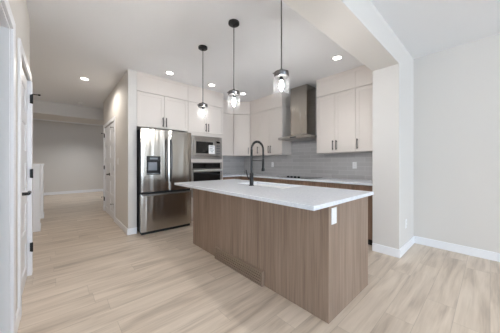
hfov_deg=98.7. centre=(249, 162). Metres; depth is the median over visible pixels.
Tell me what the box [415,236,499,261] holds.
baseboard
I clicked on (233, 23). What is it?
pendant light
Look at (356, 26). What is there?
ceiling beam
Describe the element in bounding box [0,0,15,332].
door frame
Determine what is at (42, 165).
newel post
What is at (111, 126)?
door
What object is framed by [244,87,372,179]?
tile backsplash
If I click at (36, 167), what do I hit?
newel post
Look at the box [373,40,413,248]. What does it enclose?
wall
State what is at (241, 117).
upper cabinet
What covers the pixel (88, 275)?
floor
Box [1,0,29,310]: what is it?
wall
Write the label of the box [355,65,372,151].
upper cabinet
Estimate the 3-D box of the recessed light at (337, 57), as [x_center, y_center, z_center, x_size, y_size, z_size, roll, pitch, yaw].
[1.270,-1.535,3.135,0.150,0.008,0.150,0,0,-42]
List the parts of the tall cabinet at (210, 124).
drawer, door, door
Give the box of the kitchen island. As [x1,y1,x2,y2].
[193,188,367,323]
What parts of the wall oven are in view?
control panel, handle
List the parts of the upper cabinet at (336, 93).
door, door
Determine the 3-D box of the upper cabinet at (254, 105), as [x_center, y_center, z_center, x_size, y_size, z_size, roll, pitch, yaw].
[0.222,-0.861,5.367,0.373,1.352,0.325,0,0,-42]
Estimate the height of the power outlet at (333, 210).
0.124 m
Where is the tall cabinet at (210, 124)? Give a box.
[188,84,223,220]
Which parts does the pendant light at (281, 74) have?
bulb, cord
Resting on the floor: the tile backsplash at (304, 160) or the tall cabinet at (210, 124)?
the tall cabinet at (210, 124)
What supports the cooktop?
in the countertop at (328, 180)
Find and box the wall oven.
[191,162,222,197]
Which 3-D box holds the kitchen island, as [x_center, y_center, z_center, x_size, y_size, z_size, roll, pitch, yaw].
[0.154,0.743,2.615,0.760,0.874,2.117,0,0,-42]
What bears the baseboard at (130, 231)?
attached to the wall partition at (121, 103)
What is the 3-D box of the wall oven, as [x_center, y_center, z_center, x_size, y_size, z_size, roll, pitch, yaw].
[-1.046,0.337,4.678,0.716,0.700,0.622,0,0,-42]
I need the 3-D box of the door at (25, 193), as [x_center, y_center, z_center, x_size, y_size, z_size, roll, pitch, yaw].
[-2.036,0.161,1.969,0.134,2.022,0.762,0,0,-42]
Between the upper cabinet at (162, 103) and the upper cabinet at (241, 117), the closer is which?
the upper cabinet at (162, 103)
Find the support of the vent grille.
attached to the kitchen island
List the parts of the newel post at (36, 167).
trim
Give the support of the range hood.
attached to the wall at (457, 89)
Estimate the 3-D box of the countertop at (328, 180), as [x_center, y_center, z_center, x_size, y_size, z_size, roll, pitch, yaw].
[0.583,0.302,4.352,1.186,0.029,3.587,0,0,-42]
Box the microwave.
[191,135,221,158]
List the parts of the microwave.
door, control panel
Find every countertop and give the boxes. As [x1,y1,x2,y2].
[174,179,373,210]
[223,173,372,185]
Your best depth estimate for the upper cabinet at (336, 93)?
3.70 m
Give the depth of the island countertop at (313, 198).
2.00 m
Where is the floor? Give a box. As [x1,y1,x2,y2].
[17,191,499,332]
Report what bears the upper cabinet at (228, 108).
attached to the wall
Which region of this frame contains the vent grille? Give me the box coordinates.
[215,246,263,286]
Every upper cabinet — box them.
[137,71,187,131]
[223,99,233,155]
[233,102,250,155]
[250,99,265,155]
[259,91,291,155]
[316,68,356,153]
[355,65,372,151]
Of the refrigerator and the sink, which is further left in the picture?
the refrigerator
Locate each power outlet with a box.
[331,207,336,224]
[352,162,356,168]
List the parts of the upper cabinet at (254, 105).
door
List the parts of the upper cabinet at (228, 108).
door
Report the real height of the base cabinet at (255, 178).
0.862 m
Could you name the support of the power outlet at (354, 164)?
attached to the tile backsplash at (304, 160)
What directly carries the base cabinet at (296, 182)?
on the floor
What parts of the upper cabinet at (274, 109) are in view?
door, door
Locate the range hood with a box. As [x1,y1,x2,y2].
[278,84,316,141]
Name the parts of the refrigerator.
trim, door, freezer drawer, handle, handle, handle, door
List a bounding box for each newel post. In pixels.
[33,164,40,231]
[40,164,43,218]
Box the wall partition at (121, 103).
[103,69,136,228]
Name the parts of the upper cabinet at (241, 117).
door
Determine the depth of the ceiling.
2.68 m
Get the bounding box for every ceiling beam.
[33,100,102,124]
[282,0,398,70]
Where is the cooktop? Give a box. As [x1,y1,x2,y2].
[278,176,321,178]
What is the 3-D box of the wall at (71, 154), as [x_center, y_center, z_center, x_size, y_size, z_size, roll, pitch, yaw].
[-6.811,-0.180,8.479,7.150,2.720,0.120,0,0,-42]
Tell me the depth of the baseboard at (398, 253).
2.79 m
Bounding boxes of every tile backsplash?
[223,156,243,173]
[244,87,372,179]
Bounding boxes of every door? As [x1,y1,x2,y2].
[22,68,40,293]
[101,126,108,213]
[106,122,113,218]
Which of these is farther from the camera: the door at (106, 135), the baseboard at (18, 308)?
the door at (106, 135)
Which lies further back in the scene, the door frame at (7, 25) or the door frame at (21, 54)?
the door frame at (21, 54)
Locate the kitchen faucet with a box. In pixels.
[246,141,264,185]
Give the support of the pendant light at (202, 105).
hanging from the ceiling
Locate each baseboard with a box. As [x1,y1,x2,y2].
[16,307,19,332]
[44,189,102,194]
[115,217,136,234]
[372,236,414,257]
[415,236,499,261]
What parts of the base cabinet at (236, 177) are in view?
door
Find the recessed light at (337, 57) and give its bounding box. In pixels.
[332,55,342,59]
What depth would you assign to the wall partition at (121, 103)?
3.65 m
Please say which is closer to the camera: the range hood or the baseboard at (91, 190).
the range hood
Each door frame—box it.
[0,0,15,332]
[18,38,32,319]
[103,116,114,221]
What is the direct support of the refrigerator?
on the floor
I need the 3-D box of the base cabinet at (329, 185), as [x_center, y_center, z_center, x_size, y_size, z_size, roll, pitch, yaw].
[1.736,0.749,3.458,0.658,0.862,0.716,0,0,-42]
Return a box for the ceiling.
[26,0,499,125]
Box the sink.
[249,184,289,187]
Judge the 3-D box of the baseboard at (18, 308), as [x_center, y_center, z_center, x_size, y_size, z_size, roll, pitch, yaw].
[-1.297,1.127,1.123,0.014,0.105,1.287,0,0,-42]
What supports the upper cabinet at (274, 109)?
attached to the wall at (457, 89)
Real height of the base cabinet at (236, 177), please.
0.862 m
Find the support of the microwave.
in the tall cabinet at (210, 124)
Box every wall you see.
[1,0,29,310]
[33,120,102,192]
[268,34,499,252]
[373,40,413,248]
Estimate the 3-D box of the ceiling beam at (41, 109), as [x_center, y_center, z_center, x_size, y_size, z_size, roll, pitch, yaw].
[-4.269,-1.385,6.761,5.450,0.310,0.930,0,0,-42]
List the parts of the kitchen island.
panel, panel, panel, panel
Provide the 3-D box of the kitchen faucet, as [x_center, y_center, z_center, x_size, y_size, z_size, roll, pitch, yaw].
[0.074,-0.003,2.693,0.258,0.555,0.104,0,0,-42]
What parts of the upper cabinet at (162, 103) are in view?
door, door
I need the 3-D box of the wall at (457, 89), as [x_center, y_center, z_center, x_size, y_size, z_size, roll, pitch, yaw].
[4.424,-0.180,1.038,0.120,2.720,13.850,0,0,-42]
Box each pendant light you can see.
[198,45,207,115]
[227,19,239,105]
[273,0,288,90]
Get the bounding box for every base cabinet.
[223,176,247,179]
[248,177,271,181]
[272,179,326,186]
[327,183,372,244]
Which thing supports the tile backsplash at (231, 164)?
attached to the wall
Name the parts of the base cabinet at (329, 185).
drawer, door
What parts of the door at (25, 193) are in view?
handle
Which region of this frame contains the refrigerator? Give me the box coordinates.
[137,128,190,234]
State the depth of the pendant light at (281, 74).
1.84 m
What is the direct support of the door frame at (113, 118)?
attached to the wall partition at (121, 103)

